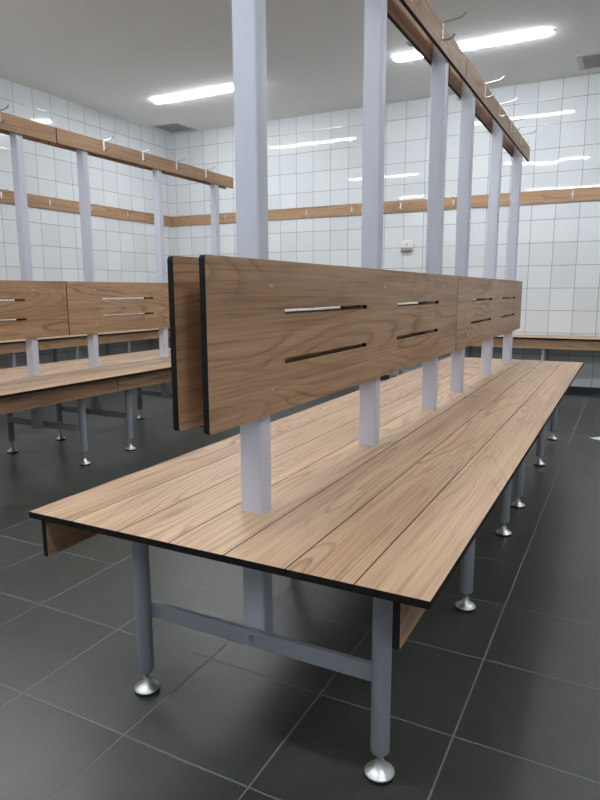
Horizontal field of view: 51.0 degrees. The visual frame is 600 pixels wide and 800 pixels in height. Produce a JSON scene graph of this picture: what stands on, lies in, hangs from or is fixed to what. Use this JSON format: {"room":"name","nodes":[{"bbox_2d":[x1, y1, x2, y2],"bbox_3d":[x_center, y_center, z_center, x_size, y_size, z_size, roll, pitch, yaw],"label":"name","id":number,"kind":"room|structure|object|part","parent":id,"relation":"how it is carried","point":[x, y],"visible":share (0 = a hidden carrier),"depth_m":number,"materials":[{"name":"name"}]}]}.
{"room":"changing room","nodes":[
{"label":"changing room","id":0,"kind":"room"},
{"bbox_2d":[0,78,174,368],"bbox_3d":[-3.121,-1.135,4.137,0.100,2.595,7.124,5,11,27],"label":"wall","id":1,"kind":"structure","parent":0,"point":[123,250],"depth_m":5.92,"materials":[{"name":"tile"}]},
{"bbox_2d":[0,189,173,226],"bbox_3d":[-3.038,-1.483,4.033,0.089,0.107,7.121,5,11,27],"label":"rail","id":2,"kind":"object","parent":1,"relation":"attached to","point":[6,196],"visible":0.81,"depth_m":5.91,"materials":[{"name":"brown wood"}]},
{"bbox_2d":[0,380,599,799],"bbox_3d":[0.073,0.464,2.741,7.281,0.100,7.324,5,11,27],"label":"floor","id":3,"kind":"structure","parent":0,"point":[499,700],"depth_m":1.51,"materials":[{"name":"stone"}]},
{"bbox_2d":[0,327,169,367],"bbox_3d":[-2.972,-0.051,4.042,0.388,0.490,6.664,5,11,27],"label":"bench","id":4,"kind":"object","parent":3,"relation":"on","point":[12,347],"visible":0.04,"depth_m":5.59,"materials":[{"name":"brown wood"}]},
{"bbox_3d":[-2.290,-0.244,5.040,0.035,0.428,0.035,5,11,27],"label":"leg","id":5,"kind":"part","parent":4,"relation":"part of","materials":[{"name":"grey metal"}]},
{"bbox_3d":[-2.229,-0.365,5.741,0.035,0.428,0.035,5,11,27],"label":"leg","id":6,"kind":"part","parent":4,"relation":"part of","materials":[{"name":"grey metal"}]},
{"bbox_3d":[-1.987,-0.345,5.617,0.035,0.428,0.035,5,11,27],"label":"leg","id":7,"kind":"part","parent":4,"relation":"part of","materials":[{"name":"grey metal"}]},
{"bbox_3d":[-1.926,-0.466,6.318,0.035,0.428,0.035,5,11,27],"label":"leg","id":8,"kind":"part","parent":4,"relation":"part of","materials":[{"name":"grey metal"}]},
{"bbox_3d":[-1.684,-0.445,6.195,0.035,0.428,0.035,5,11,27],"label":"leg","id":9,"kind":"part","parent":4,"relation":"part of","materials":[{"name":"grey metal"}]},
{"bbox_3d":[-1.623,-0.567,6.896,0.035,0.428,0.035,5,11,27],"label":"leg","id":10,"kind":"part","parent":4,"relation":"part of","materials":[{"name":"grey metal"}]},
{"bbox_2d":[0,104,232,465],"bbox_3d":[-1.266,-0.565,3.370,0.801,1.721,3.296,5,11,27],"label":"bench","id":11,"kind":"object","parent":3,"relation":"on","point":[40,309],"visible":0.72,"depth_m":3.42,"materials":[{"name":"brown wood"}]},
{"bbox_3d":[-1.591,0.041,3.439,0.035,0.368,0.035,5,11,27],"label":"leg","id":12,"kind":"part","parent":11,"relation":"part of","materials":[{"name":"grey metal"}]},
{"bbox_3d":[-1.677,-0.370,2.680,0.012,0.285,1.630,5,11,27],"label":"backrest panel","id":13,"kind":"part","parent":11,"relation":"part of","materials":[{"name":"brown wood"}]},
{"bbox_3d":[-1.680,-1.234,2.530,0.012,0.076,1.630,5,11,27],"label":"coat rail","id":14,"kind":"part","parent":11,"relation":"part of","materials":[{"name":"brown wood"}]},
{"bbox_3d":[-1.374,-0.604,3.167,0.050,1.524,0.038,5,11,27],"label":"post","id":15,"kind":"part","parent":11,"relation":"part of","materials":[{"name":"grey metal"}]},
{"bbox_3d":[-1.625,-1.229,2.502,0.012,0.076,1.630,5,11,27],"label":"coat rail","id":16,"kind":"part","parent":11,"relation":"part of","materials":[{"name":"brown wood"}]},
{"bbox_3d":[-1.623,-0.365,2.652,0.012,0.285,1.630,5,11,27],"label":"backrest panel","id":17,"kind":"part","parent":11,"relation":"part of","materials":[{"name":"brown wood"}]},
{"bbox_3d":[-1.437,-0.011,3.734,0.035,0.368,0.035,5,11,27],"label":"leg","id":18,"kind":"part","parent":11,"relation":"part of","materials":[{"name":"grey metal"}]},
{"bbox_3d":[-1.105,0.082,3.192,0.035,0.368,0.035,5,11,27],"label":"leg","id":19,"kind":"part","parent":11,"relation":"part of","materials":[{"name":"grey metal"}]},
{"bbox_3d":[-1.183,-0.668,3.533,0.050,1.524,0.038,5,11,27],"label":"post","id":20,"kind":"part","parent":11,"relation":"part of","materials":[{"name":"grey metal"}]},
{"bbox_3d":[-0.871,-0.615,4.086,0.012,0.285,1.636,5,11,27],"label":"backrest panel","id":21,"kind":"part","parent":11,"relation":"part of","materials":[{"name":"brown wood"}]},
{"bbox_3d":[-0.925,-0.620,4.114,0.012,0.285,1.636,5,11,27],"label":"backrest panel","id":22,"kind":"part","parent":11,"relation":"part of","materials":[{"name":"brown wood"}]},
{"bbox_3d":[-0.951,0.030,3.486,0.035,0.368,0.035,5,11,27],"label":"leg","id":23,"kind":"part","parent":11,"relation":"part of","materials":[{"name":"grey metal"}]},
{"bbox_3d":[-0.928,-1.483,3.965,0.012,0.076,1.636,5,11,27],"label":"coat rail","id":24,"kind":"part","parent":11,"relation":"part of","materials":[{"name":"brown wood"}]},
{"bbox_3d":[-1.114,-0.118,4.348,0.035,0.368,0.035,5,11,27],"label":"leg","id":25,"kind":"part","parent":11,"relation":"part of","materials":[{"name":"grey metal"}]},
{"bbox_3d":[-0.873,-1.479,3.937,0.012,0.076,1.636,5,11,27],"label":"coat rail","id":26,"kind":"part","parent":11,"relation":"part of","materials":[{"name":"brown wood"}]},
{"bbox_3d":[-0.898,-0.762,4.076,0.050,1.524,0.038,5,11,27],"label":"post","id":27,"kind":"part","parent":11,"relation":"part of","materials":[{"name":"grey metal"}]},
{"bbox_3d":[-0.613,-0.857,4.619,0.050,1.524,0.038,5,11,27],"label":"post","id":28,"kind":"part","parent":11,"relation":"part of","materials":[{"name":"grey metal"}]},
{"bbox_2d":[29,0,582,785],"bbox_3d":[0.579,-0.407,2.424,0.801,1.721,3.296,5,11,27],"label":"bench","id":29,"kind":"object","parent":3,"relation":"on","point":[379,490],"visible":1,"depth_m":1.35,"materials":[{"name":"brown wood"}]},
{"bbox_3d":[-0.341,0.406,1.360,0.035,0.388,0.035,5,11,27],"label":"leg","id":30,"kind":"part","parent":29,"relation":"part of","materials":[{"name":"grey metal"}]},
{"bbox_3d":[-0.087,-0.261,1.157,0.050,1.524,0.038,5,11,27],"label":"post","id":31,"kind":"part","parent":29,"relation":"part of","materials":[{"name":"grey metal"}]},
{"bbox_3d":[0.168,-0.212,1.734,0.012,0.285,1.630,5,11,27],"label":"backrest panel","id":32,"kind":"part","parent":29,"relation":"part of","materials":[{"name":"brown wood"}]},
{"bbox_3d":[0.223,-0.208,1.706,0.012,0.285,1.630,5,11,27],"label":"backrest panel","id":33,"kind":"part","parent":29,"relation":"part of","materials":[{"name":"brown wood"}]},
{"bbox_3d":[0.193,-0.353,1.690,0.050,1.524,0.038,5,11,27],"label":"post","id":34,"kind":"part","parent":29,"relation":"part of","materials":[{"name":"grey metal"}]},
{"bbox_3d":[0.145,0.447,1.112,0.035,0.388,0.035,5,11,27],"label":"leg","id":35,"kind":"part","parent":29,"relation":"part of","materials":[{"name":"grey metal"}]},
{"bbox_3d":[0.166,-1.076,1.585,0.012,0.076,1.630,5,11,27],"label":"coat rail","id":36,"kind":"part","parent":29,"relation":"part of","materials":[{"name":"brown wood"}]},
{"bbox_3d":[0.220,-1.071,1.557,0.012,0.076,1.630,5,11,27],"label":"coat rail","id":37,"kind":"part","parent":29,"relation":"part of","materials":[{"name":"brown wood"}]},
{"bbox_3d":[0.471,-0.446,2.221,0.050,1.524,0.038,5,11,27],"label":"post","id":38,"kind":"part","parent":29,"relation":"part of","materials":[{"name":"grey metal"}]},
{"bbox_3d":[0.663,-0.510,2.587,0.050,1.524,0.038,5,11,27],"label":"post","id":39,"kind":"part","parent":29,"relation":"part of","materials":[{"name":"grey metal"}]},
{"bbox_3d":[0.462,0.342,1.717,0.035,0.388,0.035,5,11,27],"label":"leg","id":40,"kind":"part","parent":29,"relation":"part of","materials":[{"name":"grey metal"}]},
{"bbox_3d":[0.918,-1.326,3.019,0.012,0.076,1.636,5,11,27],"label":"coat rail","id":41,"kind":"part","parent":29,"relation":"part of","materials":[{"name":"brown wood"}]},
{"bbox_3d":[0.920,-0.462,3.168,0.012,0.285,1.636,5,11,27],"label":"backrest panel","id":42,"kind":"part","parent":29,"relation":"part of","materials":[{"name":"brown wood"}]},
{"bbox_3d":[0.975,-0.458,3.140,0.012,0.285,1.636,5,11,27],"label":"backrest panel","id":43,"kind":"part","parent":29,"relation":"part of","materials":[{"name":"brown wood"}]},
{"bbox_3d":[0.948,-0.605,3.130,0.050,1.524,0.038,5,11,27],"label":"post","id":44,"kind":"part","parent":29,"relation":"part of","materials":[{"name":"grey metal"}]},
{"bbox_3d":[0.972,-1.321,2.991,0.012,0.076,1.636,5,11,27],"label":"coat rail","id":45,"kind":"part","parent":29,"relation":"part of","materials":[{"name":"brown wood"}]},
{"bbox_3d":[0.740,0.249,2.248,0.035,0.388,0.035,5,11,27],"label":"leg","id":46,"kind":"part","parent":29,"relation":"part of","materials":[{"name":"grey metal"}]},
{"bbox_3d":[1.232,-0.699,3.674,0.050,1.524,0.038,5,11,27],"label":"post","id":47,"kind":"part","parent":29,"relation":"part of","materials":[{"name":"grey metal"}]},
{"bbox_3d":[0.894,0.198,2.542,0.035,0.388,0.035,5,11,27],"label":"leg","id":48,"kind":"part","parent":29,"relation":"part of","materials":[{"name":"grey metal"}]},
{"bbox_3d":[1.216,0.091,3.157,0.035,0.388,0.035,5,11,27],"label":"leg","id":49,"kind":"part","parent":29,"relation":"part of","materials":[{"name":"grey metal"}]},
{"bbox_3d":[1.501,-0.004,3.700,0.035,0.388,0.035,5,11,27],"label":"leg","id":50,"kind":"part","parent":29,"relation":"part of","materials":[{"name":"grey metal"}]},
{"bbox_2d":[389,334,599,378],"bbox_3d":[1.613,-0.339,5.627,7.059,0.490,0.388,5,11,27],"label":"bench","id":51,"kind":"object","parent":3,"relation":"on","point":[543,342],"visible":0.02,"depth_m":5.22,"materials":[{"name":"brown wood"}]},
{"bbox_3d":[1.564,-0.386,5.795,0.035,0.428,0.035,5,11,27],"label":"leg","id":52,"kind":"part","parent":51,"relation":"part of","materials":[{"name":"grey metal"}]},
{"bbox_3d":[2.026,-0.295,5.258,0.035,0.428,0.035,5,11,27],"label":"leg","id":53,"kind":"part","parent":51,"relation":"part of","materials":[{"name":"grey metal"}]},
{"bbox_3d":[2.151,-0.336,5.496,0.035,0.428,0.035,5,11,27],"label":"leg","id":54,"kind":"part","parent":51,"relation":"part of","materials":[{"name":"grey metal"}]},
{"bbox_2d":[0,0,599,134],"bbox_3d":[0.065,-2.192,2.282,7.281,0.100,7.324,5,11,27],"label":"ceiling","id":55,"kind":"structure","parent":0,"point":[116,58],"depth_m":4.59,"materials":[{"name":"paint"}]},
{"bbox_2d":[150,121,197,133],"bbox_3d":[-1.340,-2.894,6.689,0.356,0.008,0.356,5,11,27],"label":"ceiling vent","id":56,"kind":"object","parent":55,"relation":"in","point":[172,127],"visible":1,"depth_m":6.67,"materials":[{"name":"grey metal"}]},
{"bbox_2d":[152,86,232,103],"bbox_3d":[-0.841,-2.689,5.524,1.150,0.018,0.064,5,11,27],"label":"recessed light","id":57,"kind":"object","parent":55,"relation":"in","point":[227,89],"visible":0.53,"depth_m":5.55,"materials":[{"name":"white plastic"}]},
{"bbox_2d":[392,53,422,61],"bbox_3d":[0.791,-2.546,4.664,0.221,0.018,0.101,5,11,27],"label":"recessed light","id":58,"kind":"object","parent":55,"relation":"in","point":[413,56],"depth_m":4.68,"materials":[{"name":"white plastic"}]},
{"bbox_2d":[459,29,554,50],"bbox_3d":[1.424,-2.492,4.341,0.628,0.018,0.101,5,11,27],"label":"recessed light","id":59,"kind":"object","parent":55,"relation":"in","point":[491,42],"depth_m":4.35,"materials":[{"name":"white plastic"}]},
{"bbox_2d":[577,52,599,70],"bbox_3d":[2.293,-2.570,4.748,0.356,0.008,0.356,5,11,27],"label":"ceiling vent","id":60,"kind":"object","parent":55,"relation":"in","point":[587,61],"visible":1,"depth_m":4.78,"materials":[{"name":"grey metal"}]},
{"bbox_2d":[170,73,599,387],"bbox_3d":[1.726,-1.415,5.673,7.281,2.595,0.100,5,11,27],"label":"wall","id":61,"kind":"structure","parent":0,"point":[314,160],"depth_m":5.73,"materials":[{"name":"tile"}]},
{"bbox_2d":[173,186,599,225],"bbox_3d":[1.687,-1.758,5.527,7.066,0.106,0.089,5,11,27],"label":"rail","id":62,"kind":"object","parent":61,"relation":"attached to","point":[587,193],"visible":0.86,"depth_m":5.92,"materials":[{"name":"brown wood"}]},
{"bbox_2d":[401,240,412,251],"bbox_3d":[1.011,-1.460,5.964,0.113,0.100,0.034,5,11,27],"label":"wall sensor","id":63,"kind":"object","parent":61,"relation":"attached to","point":[406,246],"visible":1,"depth_m":5.95,"materials":[{"name":"white plastic"}]},
{"bbox_2d":[380,375,599,393],"bbox_3d":[1.705,-0.153,5.842,7.081,0.050,0.010,5,11,27],"label":"baseboard","id":64,"kind":"structure","parent":61,"relation":"attached to","point":[385,377],"depth_m":5.46,"materials":[{"name":"grey tile"}]}
]}

